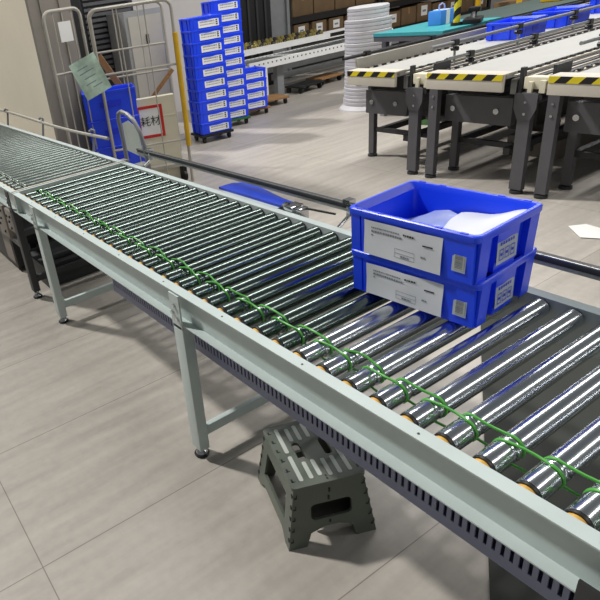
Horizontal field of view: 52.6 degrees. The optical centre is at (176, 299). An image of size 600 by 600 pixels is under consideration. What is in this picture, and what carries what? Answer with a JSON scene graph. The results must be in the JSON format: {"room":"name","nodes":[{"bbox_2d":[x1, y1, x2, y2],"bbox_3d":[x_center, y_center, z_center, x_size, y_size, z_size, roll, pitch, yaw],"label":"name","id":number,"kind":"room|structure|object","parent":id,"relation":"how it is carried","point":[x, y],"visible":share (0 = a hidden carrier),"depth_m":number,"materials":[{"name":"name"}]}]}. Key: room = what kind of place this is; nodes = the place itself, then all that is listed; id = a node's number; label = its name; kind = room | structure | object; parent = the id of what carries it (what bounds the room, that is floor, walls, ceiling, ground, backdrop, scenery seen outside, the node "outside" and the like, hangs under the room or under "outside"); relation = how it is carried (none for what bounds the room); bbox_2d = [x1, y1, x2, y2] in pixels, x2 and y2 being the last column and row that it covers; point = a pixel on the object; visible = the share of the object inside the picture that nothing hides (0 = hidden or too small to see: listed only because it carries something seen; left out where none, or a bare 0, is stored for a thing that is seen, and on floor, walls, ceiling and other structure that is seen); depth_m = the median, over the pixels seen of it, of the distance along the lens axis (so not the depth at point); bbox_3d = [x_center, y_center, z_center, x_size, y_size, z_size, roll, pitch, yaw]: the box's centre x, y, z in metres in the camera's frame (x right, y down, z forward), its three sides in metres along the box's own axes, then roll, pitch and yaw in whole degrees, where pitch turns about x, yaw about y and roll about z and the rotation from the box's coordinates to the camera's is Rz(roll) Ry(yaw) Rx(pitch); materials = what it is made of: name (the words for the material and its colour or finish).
{"room":"distribution center","nodes":[
{"label":"distribution center","id":0,"kind":"room"},
{"bbox_2d":[0,0,55,139],"bbox_3d":[-2.721,-3.531,7.709,0.400,3.200,5.980,-22,30,-25],"label":"wall","id":1,"kind":"structure","parent":0,"point":[22,89],"depth_m":5.89,"materials":[{"name":"beige paint"}]},
{"bbox_2d":[25,0,91,150],"bbox_3d":[-1.135,-2.543,5.327,0.400,3.200,0.075,-22,30,-25],"label":"trim","id":2,"kind":"structure","parent":1,"relation":"attached to","point":[35,8],"depth_m":5.47,"materials":[{"name":"grey paint"}]},
{"bbox_2d":[132,0,214,111],"bbox_3d":[-0.117,-4.391,8.820,1.900,3.000,0.100,-22,30,-25],"label":"wall partition","id":3,"kind":"structure","parent":0,"point":[182,9],"depth_m":8.96,"materials":[{"name":"white paint"}]},
{"bbox_2d":[270,0,291,78],"bbox_3d":[1.600,-5.593,10.418,0.550,3.200,0.500,-22,30,-25],"label":"column","id":4,"kind":"structure","parent":0,"point":[280,12],"depth_m":10.56,"materials":[{"name":"paint"}]},
{"bbox_2d":[0,64,599,599],"bbox_3d":[4.603,-1.736,5.693,28.000,0.100,20.000,-22,30,-25],"label":"floor","id":5,"kind":"structure","parent":0,"point":[105,492],"depth_m":2.49,"materials":[{"name":"tile"}]},
{"bbox_2d":[0,217,53,268],"bbox_3d":[-1.136,-0.596,4.727,0.644,0.280,0.850,-22,30,-25],"label":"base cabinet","id":6,"kind":"object","parent":5,"relation":"on","point":[8,248],"visible":0.24,"depth_m":4.32,"materials":[{"name":"black metal"}]},
{"bbox_2d":[0,108,123,298],"bbox_3d":[-1.805,-1.263,5.584,0.845,0.895,4.565,-22,30,-25],"label":"conveyor","id":7,"kind":"object","parent":5,"relation":"on","point":[27,159],"visible":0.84,"depth_m":3.99,"materials":[{"name":"metal"}]},
{"bbox_2d":[30,239,98,287],"bbox_3d":[-0.766,-0.329,4.232,0.540,0.200,0.430,-22,30,-25],"label":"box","id":8,"kind":"object","parent":5,"relation":"on","point":[61,255],"visible":0.23,"depth_m":4.05,"materials":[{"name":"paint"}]},
{"bbox_2d":[42,6,98,152],"bbox_3d":[-0.947,-1.790,5.482,0.384,1.685,0.310,-22,30,-25],"label":"roll cage","id":9,"kind":"object","parent":5,"relation":"on","point":[69,9],"visible":0.52,"depth_m":5.17,"materials":[{"name":"grey paint"}]},
{"bbox_2d":[57,20,73,41],"bbox_3d":[-0.962,-2.323,5.071,0.115,0.160,0.007,-22,30,-25],"label":"paper sheet","id":10,"kind":"object","parent":9,"relation":"attached to","point":[65,30],"visible":1,"depth_m":5.07,"materials":[{"name":"white paper"}]},
{"bbox_2d":[70,0,85,58],"bbox_3d":[-1.232,-2.668,6.917,0.350,2.000,0.350,-22,30,-25],"label":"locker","id":11,"kind":"object","parent":5,"relation":"on","point":[75,3],"visible":0.02,"depth_m":6.61,"materials":[{"name":"grey metal"}]},
{"bbox_2d":[79,0,132,85],"bbox_3d":[-0.907,-3.070,7.488,0.750,2.100,0.530,-22,30,-25],"label":"tall cabinet","id":12,"kind":"object","parent":5,"relation":"on","point":[99,20],"visible":0.29,"depth_m":7.07,"materials":[{"name":"metal"}]},
{"bbox_2d":[106,7,170,98],"bbox_3d":[-0.404,-2.711,7.238,0.500,1.560,0.485,-22,30,-25],"label":"cabinet","id":13,"kind":"object","parent":5,"relation":"on","point":[128,21],"visible":0.46,"depth_m":6.91,"materials":[{"name":"metal"}]},
{"bbox_2d":[87,0,193,180],"bbox_3d":[-0.345,-1.981,5.716,0.760,1.645,0.721,-11,27,-4],"label":"roll cage","id":14,"kind":"object","parent":5,"relation":"on","point":[183,170],"visible":0.73,"depth_m":5.49,"materials":[{"name":"grey paint"}]},
{"bbox_2d":[69,52,111,100],"bbox_3d":[-0.765,-1.978,5.192,0.344,0.393,0.029,-15,28,-12],"label":"paper sheet","id":15,"kind":"object","parent":14,"relation":"hanging from","point":[90,76],"visible":1,"depth_m":5.19,"materials":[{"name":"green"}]},
{"bbox_2d":[98,54,121,84],"bbox_3d":[-0.650,-2.204,5.660,0.214,0.338,0.030,-8,27,2],"label":"wooden plank","id":16,"kind":"object","parent":14,"relation":"in","point":[102,61],"visible":0.71,"depth_m":5.64,"materials":[{"name":"brown wood"}]},
{"bbox_2d":[92,144,145,163],"bbox_3d":[-0.573,-1.437,5.827,0.500,0.267,0.340,-11,27,-4],"label":"storage tote","id":17,"kind":"object","parent":14,"relation":"on","point":[133,158],"visible":0.16,"depth_m":5.66,"materials":[{"name":"blue plastic"}]},
{"bbox_2d":[86,114,140,148],"bbox_3d":[-0.607,-1.659,5.712,0.500,0.267,0.340,-11,27,-4],"label":"storage tote","id":18,"kind":"object","parent":17,"relation":"on","point":[100,127],"visible":0.47,"depth_m":5.55,"materials":[{"name":"blue plastic"}]},
{"bbox_2d":[81,83,137,122],"bbox_3d":[-0.641,-1.881,5.597,0.500,0.267,0.340,-11,27,-4],"label":"storage tote","id":19,"kind":"object","parent":18,"relation":"on","point":[117,96],"visible":0.77,"depth_m":5.45,"materials":[{"name":"blue plastic"}]},
{"bbox_2d":[137,104,165,138],"bbox_3d":[-0.251,-1.707,5.614,0.250,0.300,0.010,-11,27,-4],"label":"framed sign","id":20,"kind":"object","parent":14,"relation":"attached to","point":[150,128],"visible":0.99,"depth_m":5.61,"materials":[{"name":"red"}]},
{"bbox_2d":[136,93,181,177],"bbox_3d":[-0.182,-1.577,5.748,0.400,0.800,0.103,-11,27,-4],"label":"box","id":21,"kind":"object","parent":14,"relation":"in","point":[167,101],"visible":0.54,"depth_m":5.69,"materials":[{"name":"beige cardboard"}]},
{"bbox_2d":[151,68,173,95],"bbox_3d":[-0.174,-2.092,5.776,0.333,0.325,0.040,-10,27,-3],"label":"wooden stick","id":22,"kind":"object","parent":14,"relation":"in","point":[171,70],"visible":0.64,"depth_m":5.74,"materials":[{"name":"brown wood"}]},
{"bbox_2d":[191,129,233,142],"bbox_3d":[0.445,-2.074,7.359,0.440,0.100,0.330,-18,28,-17],"label":"wheeled dolly","id":23,"kind":"object","parent":5,"relation":"on","point":[197,136],"visible":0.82,"depth_m":7.23,"materials":[{"name":"black plastic"}]},
{"bbox_2d":[191,118,231,134],"bbox_3d":[0.433,-2.179,7.306,0.420,0.137,0.310,-17,28,-17],"label":"storage tote","id":24,"kind":"object","parent":23,"relation":"on","point":[225,124],"visible":0.89,"depth_m":7.18,"materials":[{"name":"blue plastic"}]},
{"bbox_2d":[190,107,230,123],"bbox_3d":[0.414,-2.294,7.249,0.420,0.137,0.310,-17,28,-16],"label":"storage tote","id":25,"kind":"object","parent":24,"relation":"on","point":[216,115],"visible":0.85,"depth_m":7.13,"materials":[{"name":"blue plastic"}]},
{"bbox_2d":[188,96,228,113],"bbox_3d":[0.393,-2.404,7.184,0.420,0.137,0.310,-18,29,-18],"label":"storage tote","id":26,"kind":"object","parent":25,"relation":"on","point":[223,102],"visible":0.9,"depth_m":7.06,"materials":[{"name":"blue plastic"}]},
{"bbox_2d":[187,85,228,101],"bbox_3d":[0.380,-2.520,7.127,0.420,0.137,0.310,-18,28,-17],"label":"storage tote","id":27,"kind":"object","parent":26,"relation":"on","point":[221,91],"visible":0.88,"depth_m":7.01,"materials":[{"name":"blue plastic"}]},
{"bbox_2d":[186,73,227,90],"bbox_3d":[0.362,-2.636,7.072,0.420,0.137,0.310,-17,28,-16],"label":"storage tote","id":28,"kind":"object","parent":27,"relation":"on","point":[218,80],"visible":0.94,"depth_m":6.95,"materials":[{"name":"blue plastic"}]},
{"bbox_2d":[185,62,226,78],"bbox_3d":[0.344,-2.747,7.008,0.420,0.137,0.310,-17,28,-16],"label":"storage tote","id":29,"kind":"object","parent":28,"relation":"on","point":[219,68],"visible":0.89,"depth_m":6.88,"materials":[{"name":"blue plastic"}]},
{"bbox_2d":[183,50,225,67],"bbox_3d":[0.327,-2.864,6.954,0.420,0.137,0.310,-18,28,-17],"label":"storage tote","id":30,"kind":"object","parent":29,"relation":"on","point":[216,57],"visible":0.95,"depth_m":6.83,"materials":[{"name":"blue plastic"}]},
{"bbox_2d":[182,38,224,55],"bbox_3d":[0.310,-2.977,6.894,0.420,0.137,0.310,-18,29,-18],"label":"storage tote","id":31,"kind":"object","parent":30,"relation":"on","point":[215,45],"visible":0.9,"depth_m":6.77,"materials":[{"name":"blue plastic"}]},
{"bbox_2d":[180,26,222,43],"bbox_3d":[0.293,-3.090,6.833,0.420,0.137,0.310,-17,28,-16],"label":"storage tote","id":32,"kind":"object","parent":31,"relation":"on","point":[188,37],"visible":0.97,"depth_m":6.71,"materials":[{"name":"blue plastic"}]},
{"bbox_2d":[179,13,221,31],"bbox_3d":[0.272,-3.203,6.773,0.420,0.137,0.310,-18,28,-17],"label":"storage tote","id":33,"kind":"object","parent":32,"relation":"on","point":[211,20],"visible":1,"depth_m":6.66,"materials":[{"name":"blue plastic"}]},
{"bbox_2d":[231,115,250,123],"bbox_3d":[0.735,-2.436,7.974,0.440,0.100,0.330,-16,28,-14],"label":"wheeled dolly","id":34,"kind":"object","parent":5,"relation":"on","point":[245,118],"visible":0.32,"depth_m":7.85,"materials":[{"name":"green plastic"}]},
{"bbox_2d":[230,105,248,118],"bbox_3d":[0.718,-2.540,7.919,0.420,0.137,0.310,-16,28,-13],"label":"storage tote","id":35,"kind":"object","parent":34,"relation":"on","point":[238,112],"visible":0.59,"depth_m":7.80,"materials":[{"name":"blue plastic"}]},
{"bbox_2d":[229,95,247,108],"bbox_3d":[0.705,-2.655,7.862,0.420,0.137,0.310,-16,28,-14],"label":"storage tote","id":36,"kind":"object","parent":35,"relation":"on","point":[240,101],"visible":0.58,"depth_m":7.75,"materials":[{"name":"blue plastic"}]},
{"bbox_2d":[228,85,246,98],"bbox_3d":[0.683,-2.770,7.805,0.420,0.137,0.310,-16,28,-14],"label":"storage tote","id":37,"kind":"object","parent":36,"relation":"on","point":[234,92],"visible":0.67,"depth_m":7.69,"materials":[{"name":"blue plastic"}]},
{"bbox_2d":[227,75,246,87],"bbox_3d":[0.669,-2.884,7.745,0.420,0.137,0.310,-16,28,-14],"label":"storage tote","id":38,"kind":"object","parent":37,"relation":"on","point":[236,81],"visible":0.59,"depth_m":7.63,"materials":[{"name":"blue plastic"}]},
{"bbox_2d":[226,64,245,77],"bbox_3d":[0.651,-2.995,7.681,0.420,0.137,0.310,-16,28,-14],"label":"storage tote","id":39,"kind":"object","parent":38,"relation":"on","point":[233,71],"visible":0.53,"depth_m":7.57,"materials":[{"name":"blue plastic"}]},
{"bbox_2d":[225,53,244,66],"bbox_3d":[0.632,-3.108,7.621,0.420,0.137,0.310,-16,28,-15],"label":"storage tote","id":40,"kind":"object","parent":39,"relation":"on","point":[238,59],"visible":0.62,"depth_m":7.51,"materials":[{"name":"blue plastic"}]},
{"bbox_2d":[224,42,243,56],"bbox_3d":[0.612,-3.223,7.565,0.420,0.137,0.310,-16,28,-15],"label":"storage tote","id":41,"kind":"object","parent":40,"relation":"on","point":[233,49],"visible":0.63,"depth_m":7.45,"materials":[{"name":"blue plastic"}]},
{"bbox_2d":[223,31,242,45],"bbox_3d":[0.598,-3.338,7.507,0.420,0.137,0.310,-16,28,-14],"label":"storage tote","id":42,"kind":"object","parent":41,"relation":"on","point":[236,37],"visible":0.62,"depth_m":7.39,"materials":[{"name":"blue plastic"}]},
{"bbox_2d":[222,20,241,34],"bbox_3d":[0.579,-3.453,7.451,0.420,0.137,0.310,-16,28,-13],"label":"storage tote","id":43,"kind":"object","parent":42,"relation":"on","point":[234,26],"visible":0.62,"depth_m":7.33,"materials":[{"name":"blue plastic"}]},
{"bbox_2d":[202,9,240,22],"bbox_3d":[0.563,-3.566,7.388,0.420,0.137,0.310,-16,28,-14],"label":"storage tote","id":44,"kind":"object","parent":43,"relation":"on","point":[231,15],"visible":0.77,"depth_m":7.27,"materials":[{"name":"blue plastic"}]},
{"bbox_2d":[200,0,240,13],"bbox_3d":[0.546,-3.681,7.332,0.420,0.137,0.310,-16,28,-14],"label":"storage tote","id":45,"kind":"object","parent":44,"relation":"on","point":[215,6],"visible":1,"depth_m":7.21,"materials":[{"name":"blue plastic"}]},
{"bbox_2d":[240,0,273,85],"bbox_3d":[0.981,-4.879,10.099,1.150,2.400,0.620,-22,30,-25],"label":"tall cabinet","id":46,"kind":"object","parent":5,"relation":"on","point":[255,14],"visible":0.29,"depth_m":10.03,"materials":[{"name":"grey metal"}]},
{"bbox_2d":[248,105,270,112],"bbox_3d":[1.065,-2.717,8.420,0.460,0.100,0.330,-16,28,-14],"label":"wheeled dolly","id":47,"kind":"object","parent":5,"relation":"on","point":[268,106],"visible":0.34,"depth_m":8.30,"materials":[{"name":"brown wood"}]},
{"bbox_2d":[248,97,267,109],"bbox_3d":[1.036,-2.796,8.321,0.420,0.137,0.310,-16,28,-14],"label":"storage tote","id":48,"kind":"object","parent":47,"relation":"on","point":[260,102],"visible":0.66,"depth_m":8.20,"materials":[{"name":"blue plastic"}]},
{"bbox_2d":[247,87,266,99],"bbox_3d":[1.019,-2.909,8.259,0.420,0.137,0.310,-16,28,-14],"label":"storage tote","id":49,"kind":"object","parent":48,"relation":"on","point":[261,92],"visible":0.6,"depth_m":8.14,"materials":[{"name":"blue plastic"}]},
{"bbox_2d":[246,77,266,90],"bbox_3d":[1.002,-3.023,8.200,0.420,0.137,0.310,-16,28,-14],"label":"storage tote","id":50,"kind":"object","parent":49,"relation":"on","point":[258,83],"visible":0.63,"depth_m":8.08,"materials":[{"name":"blue plastic"}]},
{"bbox_2d":[245,66,265,80],"bbox_3d":[0.982,-3.138,8.144,0.420,0.137,0.310,-16,28,-15],"label":"storage tote","id":51,"kind":"object","parent":50,"relation":"on","point":[254,72],"visible":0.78,"depth_m":8.03,"materials":[{"name":"blue plastic"}]},
{"bbox_2d":[267,93,288,103],"bbox_3d":[1.369,-3.009,8.883,0.550,0.110,0.380,-16,28,-14],"label":"wheeled dolly","id":52,"kind":"object","parent":5,"relation":"on","point":[274,97],"visible":0.5,"depth_m":8.79,"materials":[{"name":"brown wood"}]},
{"bbox_2d":[284,80,323,93],"bbox_3d":[2.079,-3.483,9.579,0.550,0.120,0.353,-26,32,-30],"label":"wheeled dolly","id":53,"kind":"object","parent":5,"relation":"on","point":[307,83],"visible":1,"depth_m":9.51,"materials":[{"name":"black plastic"}]},
{"bbox_2d":[12,110,599,599],"bbox_3d":[0.554,0.104,2.077,0.948,1.043,4.655,-22,30,-25],"label":"conveyor","id":54,"kind":"object","parent":5,"relation":"on","point":[232,270],"visible":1,"depth_m":1.67,"materials":[{"name":"metal"}]},
{"bbox_2d":[351,246,536,327],"bbox_3d":[0.779,-0.092,1.751,0.307,0.144,0.412,-25,31,-29],"label":"storage tote","id":55,"kind":"object","parent":54,"relation":"on","point":[457,302],"visible":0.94,"depth_m":1.63,"materials":[{"name":"blue plastic"}]},
{"bbox_2d":[350,180,542,284],"bbox_3d":[0.754,-0.207,1.686,0.307,0.144,0.412,-24,31,-27],"label":"storage tote","id":56,"kind":"object","parent":55,"relation":"on","point":[381,227],"visible":1,"depth_m":1.61,"materials":[{"name":"blue plastic"}]},
{"bbox_2d":[408,210,457,227],"bbox_3d":[0.764,-0.235,1.750,0.160,0.035,0.170,-12,27,-7],"label":"plastic bag","id":57,"kind":"object","parent":56,"relation":"in","point":[438,217],"visible":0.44,"depth_m":1.79,"materials":[{"name":"plastic"}]},
{"bbox_2d":[444,209,527,234],"bbox_3d":[0.847,-0.211,1.632,0.160,0.070,0.190,-28,33,-33],"label":"paper sheet","id":58,"kind":"object","parent":56,"relation":"in","point":[473,223],"visible":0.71,"depth_m":1.64,"materials":[{"name":"white paper"}]},
{"bbox_2d":[258,421,375,550],"bbox_3d":[0.464,0.605,2.014,0.300,0.246,0.344,-12,27,-6],"label":"step stool","id":59,"kind":"object","parent":5,"relation":"on","point":[326,487],"visible":0.86,"depth_m":1.90,"materials":[{"name":"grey plastic"}]},
{"bbox_2d":[243,28,398,94],"bbox_3d":[2.437,-4.110,9.898,3.700,0.837,0.844,-22,30,-25],"label":"conveyor","id":60,"kind":"object","parent":5,"relation":"on","point":[276,63],"visible":0.7,"depth_m":9.51,"materials":[{"name":"metal"}]},
{"bbox_2d":[306,72,342,84],"bbox_3d":[2.521,-3.772,10.007,0.550,0.120,0.353,-26,32,-30],"label":"wheeled dolly","id":61,"kind":"object","parent":5,"relation":"on","point":[325,76],"visible":0.73,"depth_m":9.94,"materials":[{"name":"brown wood"}]},
{"bbox_2d":[289,0,380,69],"bbox_3d":[2.843,-5.999,11.713,2.480,2.400,0.960,-22,30,-25],"label":"storage rack","id":62,"kind":"object","parent":5,"relation":"on","point":[320,15],"visible":0.17,"depth_m":11.37,"materials":[{"name":"black metal"}]},
{"bbox_2d":[292,23,308,32],"bbox_3d":[2.259,-5.216,11.405,0.380,0.260,0.484,-23,30,-26],"label":"cardboard box","id":63,"kind":"object","parent":62,"relation":"on","point":[299,27],"visible":0.34,"depth_m":11.19,"materials":[{"name":"brown cardboard"}]},
{"bbox_2d":[291,0,312,17],"bbox_3d":[2.209,-5.673,11.247,0.520,0.422,0.582,-23,30,-26],"label":"cardboard box","id":64,"kind":"object","parent":62,"relation":"on","point":[299,7],"visible":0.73,"depth_m":11.04,"materials":[{"name":"brown cardboard"}]},
{"bbox_2d":[302,19,326,31],"bbox_3d":[2.645,-5.374,11.597,0.380,0.260,0.484,-23,30,-26],"label":"cardboard box","id":65,"kind":"object","parent":62,"relation":"on","point":[314,24],"visible":0.4,"depth_m":11.39,"materials":[{"name":"brown cardboard"}]},
{"bbox_2d":[294,56,343,68],"bbox_3d":[2.997,-5.023,12.208,2.400,0.110,0.920,-22,30,-25],"label":"shelf","id":66,"kind":"object","parent":62,"relation":"attached to","point":[340,56],"depth_m":11.63,"materials":[{"name":"metal"}]},
{"bbox_2d":[313,0,333,13],"bbox_3d":[2.680,-5.866,11.480,0.520,0.422,0.582,-22,30,-24],"label":"cardboard box","id":67,"kind":"object","parent":62,"relation":"on","point":[318,5],"visible":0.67,"depth_m":11.28,"materials":[{"name":"brown cardboard"}]},
{"bbox_2d":[317,16,342,30],"bbox_3d":[3.032,-5.533,11.788,0.380,0.260,0.484,-22,30,-24],"label":"cardboard box","id":68,"kind":"object","parent":62,"relation":"on","point":[332,23],"visible":0.52,"depth_m":11.58,"materials":[{"name":"brown cardboard"}]},
{"bbox_2d":[292,2,377,23],"bbox_3d":[2.883,-5.771,11.821,2.400,0.110,0.920,-22,30,-25],"label":"shelf","id":69,"kind":"object","parent":62,"relation":"attached to","point":[320,15],"depth_m":11.28,"materials":[{"name":"black metal"}]},
{"bbox_2d":[332,14,347,27],"bbox_3d":[3.419,-5.691,11.980,0.380,0.260,0.484,-22,30,-25],"label":"cardboard box","id":70,"kind":"object","parent":62,"relation":"on","point":[345,16],"visible":0.09,"depth_m":11.75,"materials":[{"name":"brown cardboard"}]},
{"bbox_2d":[334,0,354,9],"bbox_3d":[3.151,-6.059,11.714,0.520,0.422,0.582,-22,30,-24],"label":"cardboard box","id":71,"kind":"object","parent":62,"relation":"on","point":[338,4],"visible":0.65,"depth_m":11.53,"materials":[{"name":"brown cardboard"}]},
{"bbox_2d":[355,0,374,5],"bbox_3d":[3.622,-6.252,11.948,0.520,0.422,0.582,-22,30,-24],"label":"cardboard box","id":72,"kind":"object","parent":62,"relation":"on","point":[357,2],"visible":0.49,"depth_m":11.76,"materials":[{"name":"brown cardboard"}]},
{"bbox_2d":[339,2,391,111],"bbox_3d":[2.465,-3.135,7.577,0.720,1.225,0.720,-22,30,-25],"label":"roll","id":73,"kind":"object","parent":5,"relation":"on","point":[362,21],"visible":0.55,"depth_m":7.27,"materials":[{"name":"white plastic"}]},
{"bbox_2d":[421,119,427,124],"bbox_3d":[2.827,-2.079,6.592,0.240,0.165,0.144,-29,33,-34],"label":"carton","id":74,"kind":"object","parent":5,"relation":"on","point":[424,122],"visible":0.04,"depth_m":6.53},
{"bbox_2d":[381,0,490,44],"bbox_3d":[5.450,-7.066,13.007,3.680,2.400,0.960,-22,30,-25],"label":"storage rack","id":75,"kind":"object","parent":5,"relation":"on","point":[398,2],"visible":0.06,"depth_m":12.50,"materials":[{"name":"black metal"}]},
{"bbox_2d":[389,10,400,26],"bbox_3d":[4.429,-5.983,12.532,0.440,0.300,0.484,-23,30,-25],"label":"cardboard box","id":76,"kind":"object","parent":75,"relation":"on","point":[395,14],"visible":0.38,"depth_m":12.37,"materials":[{"name":"brown cardboard"}]},
{"bbox_2d":[389,6,415,25],"bbox_3d":[4.838,-6.167,12.730,0.440,0.332,0.482,-21,30,-23],"label":"cardboard box","id":77,"kind":"object","parent":75,"relation":"on","point":[407,13],"visible":0.7,"depth_m":12.54,"materials":[{"name":"brown cardboard"}]},
{"bbox_2d":[388,0,426,7],"bbox_3d":[5.496,-6.795,13.137,3.600,0.110,0.920,-22,30,-25],"label":"shelf","id":78,"kind":"object","parent":75,"relation":"attached to","point":[399,2],"depth_m":12.27,"materials":[{"name":"black metal"}]},
{"bbox_2d":[399,1,430,21],"bbox_3d":[5.249,-6.347,12.927,0.440,0.360,0.484,-22,30,-24],"label":"cardboard box","id":79,"kind":"object","parent":75,"relation":"on","point":[422,8],"visible":0.54,"depth_m":12.73,"materials":[{"name":"brown cardboard"}]},
{"bbox_2d":[431,1,445,10],"bbox_3d":[5.665,-6.491,13.145,0.440,0.302,0.482,-23,30,-26],"label":"cardboard box","id":80,"kind":"object","parent":75,"relation":"on","point":[434,5],"visible":0.28,"depth_m":12.89,"materials":[{"name":"brown cardboard"}]},
{"bbox_2d":[392,7,487,28],"bbox_3d":[5.564,-6.355,13.365,3.600,0.110,0.920,-22,30,-25],"label":"shelf","id":81,"kind":"object","parent":75,"relation":"attached to","point":[485,8],"depth_m":12.75,"materials":[{"name":"teal plastic"}]},
{"bbox_2d":[433,0,454,7],"bbox_3d":[6.077,-6.659,13.350,0.440,0.300,0.484,-23,30,-26],"label":"cardboard box","id":82,"kind":"object","parent":75,"relation":"on","point":[449,3],"visible":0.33,"depth_m":13.10,"materials":[{"name":"brown cardboard"}]},
{"bbox_2d":[461,0,472,11],"bbox_3d":[6.485,-6.855,13.541,0.440,0.362,0.482,-23,30,-25],"label":"cardboard box","id":83,"kind":"object","parent":75,"relation":"on","point":[465,4],"visible":0.23,"depth_m":13.37,"materials":[{"name":"brown cardboard"}]},
{"bbox_2d":[473,0,485,7],"bbox_3d":[6.901,-6.996,13.758,0.440,0.300,0.484,-22,30,-24],"label":"cardboard box","id":84,"kind":"object","parent":75,"relation":"on","point":[483,2],"visible":0.23,"depth_m":13.63,"materials":[{"name":"brown cardboard"}]},
{"bbox_2d":[373,17,502,115],"bbox_3d":[3.014,-2.701,6.877,1.020,0.950,0.920,-22,30,-25],"label":"work table","id":85,"kind":"object","parent":5,"relation":"on","point":[422,30],"visible":0.35,"depth_m":6.52,"materials":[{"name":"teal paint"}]},
{"bbox_2d":[428,2,453,25],"bbox_3d":[3.023,-3.276,6.696,0.280,0.224,0.166,-26,32,-30],"label":"case","id":86,"kind":"object","parent":85,"relation":"on","point":[439,16],"visible":0.91,"depth_m":6.64,"materials":[{"name":"blue plastic"}]},
{"bbox_2d":[450,0,461,25],"bbox_3d":[3.007,-3.262,6.259,0.120,0.600,0.120,-22,30,-25],"label":"post","id":87,"kind":"object","parent":85,"relation":"on","point":[457,4],"visible":1,"depth_m":6.32,"materials":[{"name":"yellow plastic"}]},
{"bbox_2d":[462,6,483,24],"bbox_3d":[3.237,-3.113,6.398,0.180,0.150,0.360,8,31,29],"label":"tape dispenser","id":88,"kind":"object","parent":85,"relation":"on","point":[473,19],"visible":1,"depth_m":6.37,"materials":[{"name":"black plastic"}]},
{"bbox_2d":[342,0,599,174],"bbox_3d":[4.767,-2.848,6.579,7.218,1.008,0.910,-22,30,-25],"label":"conveyor","id":89,"kind":"object","parent":5,"relation":"on","point":[387,82],"visible":0.55,"depth_m":5.28,"materials":[{"name":"metal"}]},
{"bbox_2d":[486,15,547,40],"bbox_3d":[3.333,-2.671,5.755,0.500,0.162,0.360,-26,32,-31],"label":"storage tote","id":90,"kind":"object","parent":89,"relation":"on","point":[540,27],"visible":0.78,"depth_m":5.67,"materials":[{"name":"blue plastic"}]},
{"bbox_2d":[532,4,591,28],"bbox_3d":[3.980,-2.937,6.076,0.500,0.162,0.360,-25,31,-29],"label":"storage tote","id":91,"kind":"object","parent":89,"relation":"on","point":[564,21],"visible":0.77,"depth_m":5.96,"materials":[{"name":"blue plastic"}]},
{"bbox_2d":[590,0,599,13],"bbox_3d":[4.937,-3.339,6.572,0.500,0.162,0.360,-24,31,-27],"label":"storage tote","id":92,"kind":"object","parent":89,"relation":"on","point":[593,2],"visible":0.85,"depth_m":6.56,"materials":[{"name":"blue plastic"}]},
{"bbox_2d":[475,0,521,11],"bbox_3d":[7.322,-6.508,11.371,3.480,2.400,0.860,-22,30,-25],"label":"storage rack","id":93,"kind":"object","parent":5,"relation":"on","point":[478,2],"visible":0.02,"depth_m":11.15,"materials":[{"name":"yellow metal"}]},
{"bbox_2d":[494,0,528,7],"bbox_3d":[6.387,-5.487,11.056,0.460,0.302,0.582,-22,30,-24],"label":"cardboard box","id":94,"kind":"object","parent":93,"relation":"on","point":[507,2],"visible":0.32,"depth_m":11.00,"materials":[{"name":"brown cardboard"}]},
{"bbox_2d":[425,17,599,194],"bbox_3d":[5.230,-2.548,5.894,7.218,0.978,0.990,-22,30,-25],"label":"conveyor","id":95,"kind":"object","parent":5,"relation":"on","point":[522,108],"visible":0.95,"depth_m":4.50,"materials":[{"name":"metal"}]},
{"bbox_2d":[451,0,587,46],"bbox_3d":[4.736,-3.391,7.713,2.950,0.940,0.880,-22,30,-25],"label":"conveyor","id":96,"kind":"object","parent":5,"relation":"on","point":[513,10],"visible":0.18,"depth_m":7.17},
{"bbox_2d":[541,0,560,1],"bbox_3d":[4.885,-3.916,7.518,0.400,0.120,0.240,-26,32,-30],"label":"bin","id":97,"kind":"object","parent":96,"relation":"on","point":[541,0],"visible":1,"depth_m":7.45,"materials":[{"name":"plastic"}]},
{"bbox_2d":[481,319,599,599],"bbox_3d":[1.636,0.728,1.688,1.730,0.006,2.800,-22,30,-25],"label":"rubber mat","id":98,"kind":"object","parent":5,"relation":"on","point":[503,585],"visible":0.17,"depth_m":2.20,"materials":[{"name":"black rubber"}]},
{"bbox_2d":[507,115,599,158],"bbox_3d":[4.620,-1.959,5.834,3.700,0.160,0.450,-22,30,-25],"label":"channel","id":99,"kind":"object","parent":5,"relation":"on","point":[585,139],"visible":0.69,"depth_m":5.04,"materials":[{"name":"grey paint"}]},
{"bbox_2d":[534,62,599,198],"bbox_3d":[5.731,-2.187,5.182,7.218,0.855,0.921,-22,30,-25],"label":"conveyor","id":100,"kind":"object","parent":5,"relation":"on","point":[582,85],"visible":1,"depth_m":3.97,"materials":[{"name":"metal"}]},
{"bbox_2d":[568,224,599,238],"bbox_3d":[2.577,-0.422,3.630,0.194,0.003,0.264,-2,28,13],"label":"paper scrap","id":101,"kind":"object","parent":5,"relation":"on","point":[583,230],"visible":1,"depth_m":3.65,"materials":[{"name":"white paper"}]},
{"bbox_2d":[293,0,505,48],"bbox_3d":[3.817,-7.881,14.187,18.000,3.200,0.200,-22,30,-25],"label":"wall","id":102,"kind":"structure","parent":0,"point":[492,1],"depth_m":14.73,"materials":[{"name":"white paint"}]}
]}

